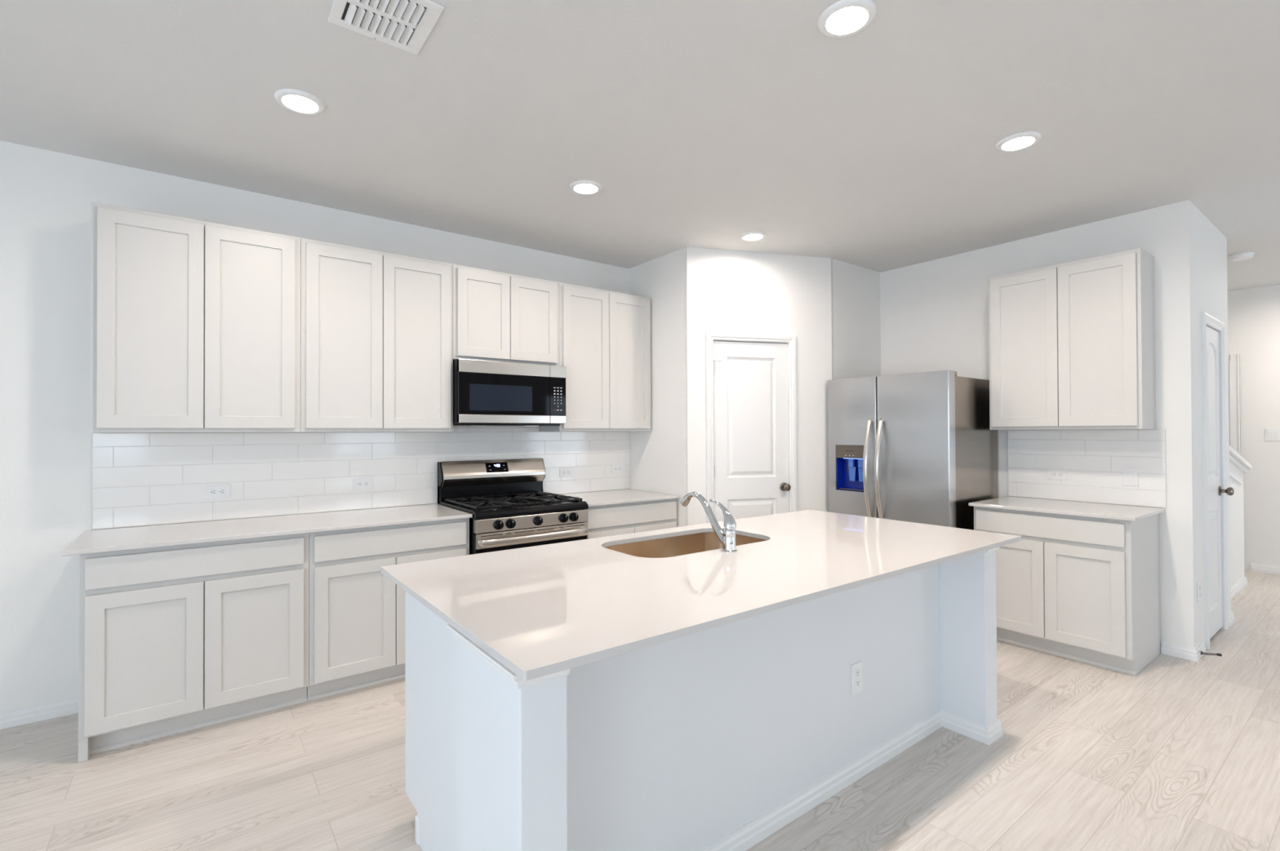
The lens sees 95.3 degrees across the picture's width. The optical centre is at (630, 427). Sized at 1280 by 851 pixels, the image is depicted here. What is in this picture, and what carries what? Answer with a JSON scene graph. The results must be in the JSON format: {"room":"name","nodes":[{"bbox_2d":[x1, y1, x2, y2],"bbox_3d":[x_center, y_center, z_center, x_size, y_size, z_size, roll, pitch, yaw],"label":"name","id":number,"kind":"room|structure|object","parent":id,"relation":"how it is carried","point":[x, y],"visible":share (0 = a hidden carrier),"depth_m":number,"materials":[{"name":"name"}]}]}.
{"room":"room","nodes":[
{"label":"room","id":0,"kind":"room"},
{"bbox_2d":[0,140,628,712],"bbox_3d":[-0.456,0.037,4.641,11.840,2.740,0.120,0,-1,-37],"label":"wall","id":1,"kind":"structure","parent":0,"point":[46,197],"depth_m":2.83,"materials":[{"name":"white paint"}]},
{"bbox_2d":[0,697,78,729],"bbox_3d":[-3.860,1.362,2.007,2.999,0.072,0.016,0,-1,-37],"label":"baseboard","id":2,"kind":"structure","parent":1,"relation":"attached to","point":[28,715],"depth_m":2.77,"materials":[{"name":"white paint"}]},
{"bbox_2d":[90,201,300,432],"bbox_3d":[-2.231,-0.505,3.049,0.847,1.067,0.320,0,-1,-37],"label":"upper cabinet","id":3,"kind":"object","parent":1,"relation":"attached to","point":[195,325],"visible":1,"depth_m":2.89,"materials":[{"name":"grey paint"}]},
{"bbox_2d":[92,426,630,529],"bbox_3d":[-1.346,0.245,3.895,3.326,0.537,0.008,0,-1,-37],"label":"backsplash","id":4,"kind":"structure","parent":1,"relation":"attached to","point":[157,478],"depth_m":3.45,"materials":[{"name":"white tile"}]},
{"bbox_2d":[204,484,230,498],"bbox_3d":[-2.267,0.355,3.198,0.116,0.072,0.008,0,-1,-37],"label":"outlet","id":5,"kind":"object","parent":4,"relation":"attached to","point":[219,491],"visible":1,"depth_m":3.20,"materials":[{"name":"white plastic"}]},
{"bbox_2d":[210,488,216,495],"bbox_3d":[-2.281,0.355,3.184,0.028,0.033,0.003,0,-1,-37],"label":"receptacle","id":6,"kind":"object","parent":5,"relation":"attached to","point":[213,491],"depth_m":3.18,"materials":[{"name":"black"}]},
{"bbox_2d":[218,488,225,494],"bbox_3d":[-2.250,0.355,3.208,0.028,0.033,0.003,0,-1,-37],"label":"receptacle","id":7,"kind":"object","parent":5,"relation":"attached to","point":[221,491],"depth_m":3.21,"materials":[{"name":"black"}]},
{"bbox_2d":[352,477,373,490],"bbox_3d":[-1.674,0.354,3.640,0.116,0.072,0.008,0,-1,-37],"label":"outlet","id":8,"kind":"object","parent":4,"relation":"attached to","point":[357,483],"visible":1,"depth_m":3.64,"materials":[{"name":"white plastic"}]},
{"bbox_2d":[357,481,362,486],"bbox_3d":[-1.688,0.354,3.626,0.028,0.033,0.003,0,-1,-37],"label":"receptacle","id":9,"kind":"object","parent":8,"relation":"attached to","point":[359,483],"depth_m":3.63,"materials":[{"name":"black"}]},
{"bbox_2d":[364,480,368,486],"bbox_3d":[-1.657,0.354,3.650,0.028,0.033,0.003,0,-1,-37],"label":"receptacle","id":10,"kind":"object","parent":8,"relation":"attached to","point":[366,482],"depth_m":3.65,"materials":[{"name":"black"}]},
{"bbox_2d":[559,467,572,477],"bbox_3d":[-0.502,0.350,4.513,0.116,0.072,0.008,0,-1,-37],"label":"outlet","id":11,"kind":"object","parent":4,"relation":"attached to","point":[563,472],"visible":1,"depth_m":4.51,"materials":[{"name":"white plastic"}]},
{"bbox_2d":[611,464,623,473],"bbox_3d":[-0.111,0.344,4.804,0.116,0.072,0.008,0,-1,-37],"label":"outlet","id":12,"kind":"object","parent":4,"relation":"attached to","point":[615,468],"visible":1,"depth_m":4.80,"materials":[{"name":"white plastic"}]},
{"bbox_2d":[300,238,453,432],"bbox_3d":[-1.551,-0.503,3.556,0.846,1.067,0.320,0,-1,-37],"label":"upper cabinet","id":13,"kind":"object","parent":1,"relation":"attached to","point":[376,327],"visible":0.95,"depth_m":3.39,"materials":[{"name":"grey paint"}]},
{"bbox_2d":[453,264,559,365],"bbox_3d":[-0.904,-0.733,4.040,0.768,0.605,0.320,0,-1,-37],"label":"upper cabinet","id":14,"kind":"object","parent":1,"relation":"attached to","point":[498,316],"visible":0.91,"depth_m":3.88,"materials":[{"name":"grey paint"}]},
{"bbox_2d":[453,358,566,426],"bbox_3d":[-0.876,-0.216,4.000,0.765,0.421,0.391,0,-1,-37],"label":"microwave","id":15,"kind":"object","parent":14,"relation":"attached to","point":[486,393],"visible":0.96,"depth_m":3.81,"materials":[{"name":"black metal"}]},
{"bbox_2d":[539,282,651,431],"bbox_3d":[-0.259,-0.500,4.518,0.838,1.067,0.320,0,-1,-37],"label":"upper cabinet","id":16,"kind":"object","parent":1,"relation":"attached to","point":[605,335],"visible":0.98,"depth_m":4.37,"materials":[{"name":"grey paint"}]},
{"bbox_2d":[0,0,1279,291],"bbox_3d":[1.964,-1.419,1.397,11.840,0.100,8.240,0,-1,-37],"label":"ceiling","id":17,"kind":"structure","parent":0,"point":[708,124],"depth_m":2.53,"materials":[{"name":"white paint"}]},
{"bbox_2d":[274,88,324,115],"bbox_3d":[-1.371,-1.342,2.415,0.184,0.013,0.184,0,-1,-37],"label":"recessed light","id":18,"kind":"object","parent":17,"relation":"in","point":[297,101],"visible":1,"depth_m":2.40,"materials":[{"name":"white paint"}]},
{"bbox_2d":[328,0,444,54],"bbox_3d":[-0.804,-1.348,1.907,0.292,0.012,0.292,0,-1,-37],"label":"ceiling vent","id":19,"kind":"object","parent":17,"relation":"in","point":[406,25],"visible":1,"depth_m":1.93,"materials":[{"name":"white metal"}]},
{"bbox_2d":[568,180,602,195],"bbox_3d":[-0.253,-1.339,3.267,0.184,0.013,0.184,0,-1,-37],"label":"recessed light","id":20,"kind":"object","parent":17,"relation":"in","point":[580,187],"visible":1,"depth_m":3.25,"materials":[{"name":"white paint"}]},
{"bbox_2d":[739,231,766,241],"bbox_3d":[0.856,-1.336,4.093,0.184,0.013,0.184,0,-1,-37],"label":"recessed light","id":21,"kind":"object","parent":17,"relation":"in","point":[750,236],"visible":1,"depth_m":4.08,"materials":[{"name":"white paint"}]},
{"bbox_2d":[817,0,876,38],"bbox_3d":[0.717,-1.353,1.936,0.184,0.013,0.184,0,-1,-37],"label":"recessed light","id":22,"kind":"object","parent":17,"relation":"in","point":[843,18],"visible":1,"depth_m":1.93,"materials":[{"name":"white paint"}]},
{"bbox_2d":[995,131,1041,151],"bbox_3d":[1.838,-1.350,2.769,0.184,0.013,0.184,0,-1,-37],"label":"recessed light","id":23,"kind":"object","parent":17,"relation":"in","point":[1020,141],"visible":1,"depth_m":2.76,"materials":[{"name":"white paint"}]},
{"bbox_2d":[1227,252,1254,261],"bbox_3d":[4.779,-1.332,4.565,0.144,0.039,0.144,0,-1,-37],"label":"smoke detector","id":24,"kind":"object","parent":17,"relation":"attached to","point":[1243,255],"visible":1,"depth_m":4.53,"materials":[{"name":"white plastic"}]},
{"bbox_2d":[0,569,1279,850],"bbox_3d":[1.974,1.421,1.373,11.840,0.100,8.240,0,-1,-37],"label":"floor","id":25,"kind":"structure","parent":0,"point":[1176,754],"depth_m":2.29,"materials":[{"name":"beige wood"}]},
{"bbox_2d":[78,533,309,763],"bbox_3d":[-2.130,0.965,2.908,0.847,0.868,0.619,0,-1,-37],"label":"base cabinet","id":26,"kind":"object","parent":25,"relation":"on","point":[176,639],"visible":0.96,"depth_m":2.63,"materials":[{"name":"grey paint"}]},
{"bbox_2d":[61,503,472,556],"bbox_3d":[-1.813,0.520,3.146,1.733,0.020,0.648,0,-1,-37],"label":"countertop","id":27,"kind":"structure","parent":26,"relation":"on","point":[113,540],"depth_m":2.97,"materials":[{"name":"grey stone"}]},
{"bbox_2d":[306,518,469,701],"bbox_3d":[-1.456,0.967,3.411,0.833,0.868,0.619,0,-1,-37],"label":"base cabinet","id":28,"kind":"object","parent":25,"relation":"on","point":[357,614],"visible":0.54,"depth_m":3.07,"materials":[{"name":"grey paint"}]},
{"bbox_2d":[437,458,588,555],"bbox_3d":[-0.774,0.815,3.852,0.770,1.174,0.728,0,-1,-37],"label":"gas range","id":29,"kind":"object","parent":25,"relation":"on","point":[510,508],"visible":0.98,"depth_m":3.78,"materials":[{"name":"silver metal"}]},
{"bbox_2d":[438,503,474,555],"bbox_3d":[-0.798,0.956,3.884,0.768,0.893,0.610,0,-1,-37],"label":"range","id":30,"kind":"object","parent":29,"relation":"in","point":[455,506],"depth_m":3.45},
{"bbox_2d":[440,494,588,519],"bbox_3d":[-0.778,0.519,3.858,0.770,0.050,0.633,0,-1,-37],"label":"cooktop","id":31,"kind":"object","parent":29,"relation":"in","point":[538,507],"depth_m":3.69,"materials":[{"name":"black metal"}]},
{"bbox_2d":[585,498,677,539],"bbox_3d":[-0.156,0.970,4.379,0.832,0.868,0.619,0,-1,-37],"label":"base cabinet","id":32,"kind":"object","parent":25,"relation":"on","point":[603,521],"visible":0.16,"depth_m":4.12,"materials":[{"name":"grey paint"}]},
{"bbox_2d":[560,488,680,506],"bbox_3d":[-0.156,0.524,4.380,0.838,0.020,0.648,0,-1,-37],"label":"countertop","id":33,"kind":"structure","parent":32,"relation":"on","point":[627,495],"depth_m":4.31,"materials":[{"name":"grey stone"}]},
{"bbox_2d":[404,546,1003,850],"bbox_3d":[0.409,0.951,2.325,2.396,0.868,1.053,0,-1,-37],"label":"kitchen island","id":34,"kind":"object","parent":25,"relation":"on","point":[721,738],"visible":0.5,"depth_m":1.85,"materials":[{"name":"white paint"}]},
{"bbox_2d":[380,510,1021,681],"bbox_3d":[0.437,0.505,2.359,2.471,0.020,1.142,0,-1,-37],"label":"island countertop","id":35,"kind":"structure","parent":34,"relation":"on","point":[541,611],"depth_m":1.88,"materials":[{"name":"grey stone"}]},
{"bbox_2d":[604,532,766,558],"bbox_3d":[0.251,0.621,2.544,0.774,0.204,0.434,0,-1,-37],"label":"sink","id":36,"kind":"object","parent":35,"relation":"in","point":[676,546],"visible":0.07,"depth_m":2.76,"materials":[{"name":"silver metal"}]},
{"bbox_2d":[680,491,737,552],"bbox_3d":[0.317,0.386,2.430,0.063,0.221,0.313,0,-1,-37],"label":"faucet","id":37,"kind":"object","parent":35,"relation":"on","point":[726,536],"visible":1,"depth_m":2.35,"materials":[{"name":"silver metal"}]},
{"bbox_2d":[851,661,862,694],"bbox_3d":[0.895,0.993,2.308,0.072,0.116,0.008,0,-1,-37],"label":"outlet","id":38,"kind":"object","parent":34,"relation":"attached to","point":[856,668],"visible":1,"depth_m":2.30,"materials":[{"name":"white plastic"}]},
{"bbox_2d":[854,668,860,677],"bbox_3d":[0.897,0.974,2.306,0.033,0.028,0.003,0,-1,-37],"label":"receptacle","id":39,"kind":"object","parent":38,"relation":"attached to","point":[857,671],"depth_m":2.30,"materials":[{"name":"white plastic"}]},
{"bbox_2d":[855,679,860,687],"bbox_3d":[0.897,1.012,2.306,0.033,0.028,0.003,0,-1,-37],"label":"receptacle","id":40,"kind":"object","parent":38,"relation":"attached to","point":[857,681],"depth_m":2.31,"materials":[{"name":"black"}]},
{"bbox_2d":[827,370,998,529],"bbox_3d":[2.081,0.513,4.386,0.851,1.766,0.916,0,-1,-37],"label":"refrigerator","id":41,"kind":"object","parent":25,"relation":"on","point":[920,447],"visible":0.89,"depth_m":4.09,"materials":[{"name":"silver metal"}]},
{"bbox_2d":[973,506,1160,675],"bbox_3d":[2.749,0.954,3.711,0.619,0.868,0.812,0,-1,-37],"label":"base cabinet","id":42,"kind":"object","parent":25,"relation":"on","point":[1085,589],"visible":0.77,"depth_m":3.43,"materials":[{"name":"grey paint"}]},
{"bbox_2d":[968,496,1164,521],"bbox_3d":[2.748,0.508,3.710,0.648,0.020,0.854,0,-1,-37],"label":"countertop","id":43,"kind":"structure","parent":42,"relation":"on","point":[1107,511],"depth_m":3.60,"materials":[{"name":"grey stone"}]},
{"bbox_2d":[1200,651,1222,657],"bbox_3d":[3.451,1.352,3.467,0.091,0.025,0.023,-1,-1,40],"label":"door stop","id":44,"kind":"object","parent":25,"relation":"on","point":[1202,652],"visible":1,"depth_m":3.46,"materials":[{"name":"grey metal"}]},
{"bbox_2d":[628,248,686,527],"bbox_3d":[0.241,0.035,4.653,0.120,2.740,0.694,0,-1,-37],"label":"wall","id":45,"kind":"structure","parent":0,"point":[657,455],"depth_m":4.52,"materials":[{"name":"white paint"}]},
{"bbox_2d":[684,246,831,525],"bbox_3d":[0.991,0.031,4.524,1.215,2.740,0.120,0,0,-14],"label":"wall","id":46,"kind":"structure","parent":0,"point":[731,291],"depth_m":4.49,"materials":[{"name":"white paint"}]},
{"bbox_2d":[705,331,797,523],"bbox_3d":[0.912,0.343,4.489,0.753,2.116,0.134,0,0,-14],"label":"trim","id":47,"kind":"structure","parent":46,"relation":"attached to","point":[710,337],"depth_m":4.45,"materials":[{"name":"white paint"}]},
{"bbox_2d":[713,341,791,521],"bbox_3d":[0.923,0.372,4.430,0.637,2.040,0.105,0,0,-14],"label":"door","id":48,"kind":"structure","parent":46,"relation":"in","point":[751,380],"depth_m":4.45,"materials":[{"name":"white paint"}]},
{"bbox_2d":[831,259,880,380],"bbox_3d":[1.855,0.031,4.886,0.679,2.740,0.120,0,-1,-37],"label":"wall","id":49,"kind":"structure","parent":0,"point":[855,290],"depth_m":4.82,"materials":[{"name":"white paint"}]},
{"bbox_2d":[880,200,1198,653],"bbox_3d":[2.761,0.023,4.338,0.120,2.740,2.082,0,-1,-37],"label":"wall","id":50,"kind":"structure","parent":0,"point":[934,314],"depth_m":3.73,"materials":[{"name":"white paint"}]},
{"bbox_2d":[988,248,1155,430],"bbox_3d":[2.863,-0.517,3.833,0.320,1.067,0.822,0,-1,-37],"label":"upper cabinet","id":51,"kind":"object","parent":50,"relation":"attached to","point":[1072,344],"visible":1,"depth_m":3.66,"materials":[{"name":"grey paint"}]},
{"bbox_2d":[1007,429,1166,508],"bbox_3d":[3.005,0.258,3.901,0.008,0.480,0.862,0,-1,-37],"label":"backsplash","id":52,"kind":"structure","parent":50,"relation":"attached to","point":[1095,461],"depth_m":3.85,"materials":[{"name":"white tile"}]},
{"bbox_2d":[1048,469,1067,479],"bbox_3d":[2.925,0.325,3.995,0.008,0.072,0.116,0,-1,-37],"label":"outlet","id":53,"kind":"object","parent":52,"relation":"attached to","point":[1054,474],"visible":1,"depth_m":3.99,"materials":[{"name":"white plastic"}]},
{"bbox_2d":[1051,471,1056,476],"bbox_3d":[2.911,0.325,4.009,0.003,0.033,0.028,0,-1,-37],"label":"receptacle","id":54,"kind":"object","parent":53,"relation":"attached to","point":[1053,473],"depth_m":4.01,"materials":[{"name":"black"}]},
{"bbox_2d":[1058,472,1063,477],"bbox_3d":[2.934,0.325,3.978,0.003,0.033,0.028,0,-1,-37],"label":"receptacle","id":55,"kind":"object","parent":53,"relation":"attached to","point":[1060,474],"depth_m":3.98,"materials":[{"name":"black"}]},
{"bbox_2d":[1123,466,1137,486],"bbox_3d":[3.155,0.312,3.683,0.010,0.116,0.072,0,-1,-37],"label":"light switch","id":56,"kind":"object","parent":52,"relation":"attached to","point":[1130,474],"visible":1,"depth_m":3.68,"materials":[{"name":"white plastic"}]},
{"bbox_2d":[1193,204,1231,644],"bbox_3d":[3.820,0.015,3.904,1.059,2.740,0.120,0,-1,-37],"label":"wall","id":57,"kind":"structure","parent":0,"point":[1211,289],"depth_m":3.70,"materials":[{"name":"white paint"}]},
{"bbox_2d":[1160,640,1205,662],"bbox_3d":[3.383,1.349,3.570,0.237,0.072,0.162,0,-1,-37],"label":"baseboard","id":58,"kind":"structure","parent":57,"relation":"attached to","point":[1168,649],"depth_m":3.50,"materials":[{"name":"white paint"}]},
{"bbox_2d":[1196,581,1200,602],"bbox_3d":[3.446,0.998,3.534,0.072,0.116,0.008,0,-1,-37],"label":"outlet","id":59,"kind":"object","parent":57,"relation":"attached to","point":[1198,584],"visible":1,"depth_m":3.52,"materials":[{"name":"white plastic"}]},
{"bbox_2d":[1200,312,1228,649],"bbox_3d":[3.809,0.333,3.877,0.650,2.105,0.134,0,-1,-37],"label":"trim","id":60,"kind":"structure","parent":57,"relation":"attached to","point":[1208,321],"depth_m":3.97,"materials":[{"name":"white paint"}]},
{"bbox_2d":[1206,326,1234,639],"bbox_3d":[3.844,0.355,3.826,0.528,2.015,0.105,0,-1,-37],"label":"door","id":61,"kind":"structure","parent":57,"relation":"in","point":[1215,491],"depth_m":3.88,"materials":[{"name":"white paint"}]},
{"bbox_2d":[1229,462,1244,587],"bbox_3d":[4.783,0.735,4.757,1.508,1.308,0.120,0,-1,-37],"label":"wall","id":62,"kind":"structure","parent":0,"point":[1237,511],"depth_m":4.96,"materials":[{"name":"white paint"}]},
{"bbox_2d":[1229,470,1242,484],"bbox_3d":[4.764,0.351,4.666,1.368,0.300,0.012,0,-1,-37],"label":"trim","id":63,"kind":"structure","parent":62,"relation":"attached to","point":[1232,475],"depth_m":4.88,"materials":[{"name":"white paint"}]},
{"bbox_2d":[1228,576,1247,627],"bbox_3d":[4.750,1.353,4.644,1.724,0.072,0.252,0,-1,-37],"label":"baseboard","id":64,"kind":"structure","parent":62,"relation":"attached to","point":[1242,584],"depth_m":4.83,"materials":[{"name":"white paint"}]},
{"bbox_2d":[1229,445,1252,473],"bbox_3d":[4.797,0.211,4.773,1.548,0.328,0.220,0,-1,-37],"label":"trim","id":65,"kind":"structure","parent":62,"relation":"attached to","point":[1237,456],"depth_m":4.83,"materials":[{"name":"white paint"}]},
{"bbox_2d":[1227,284,1279,570],"bbox_3d":[6.669,0.013,4.886,0.120,2.740,8.000,0,-1,-37],"label":"wall","id":66,"kind":"structure","parent":0,"point":[1253,313],"depth_m":5.61,"materials":[{"name":"white paint"}]},
{"bbox_2d":[1228,361,1230,445],"bbox_3d":[5.693,0.369,6.088,0.008,2.035,0.800,0,-1,-37],"label":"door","id":67,"kind":"structure","parent":66,"relation":"in","point":[1228,362],"depth_m":5.77,"materials":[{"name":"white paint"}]},
{"bbox_2d":[1228,354,1240,455],"bbox_3d":[5.691,0.341,6.074,0.026,2.112,0.920,0,-1,-37],"label":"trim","id":68,"kind":"structure","parent":66,"relation":"attached to","point":[1233,359],"depth_m":5.73,"materials":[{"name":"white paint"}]},
{"bbox_2d":[1250,563,1279,574],"bbox_3d":[7.509,1.334,3.639,0.016,0.072,5.020,0,-1,-37],"label":"baseboard","id":69,"kind":"structure","parent":66,"relation":"attached to","point":[1254,567],"depth_m":5.57,"materials":[{"name":"white paint"}]},
{"bbox_2d":[1265,428,1279,440],"bbox_3d":[6.104,0.073,5.534,0.010,0.116,0.116,0,-1,-37],"label":"light switch","id":70,"kind":"object","parent":66,"relation":"attached to","point":[1271,434],"visible":1,"depth_m":5.54,"materials":[{"name":"white plastic"}]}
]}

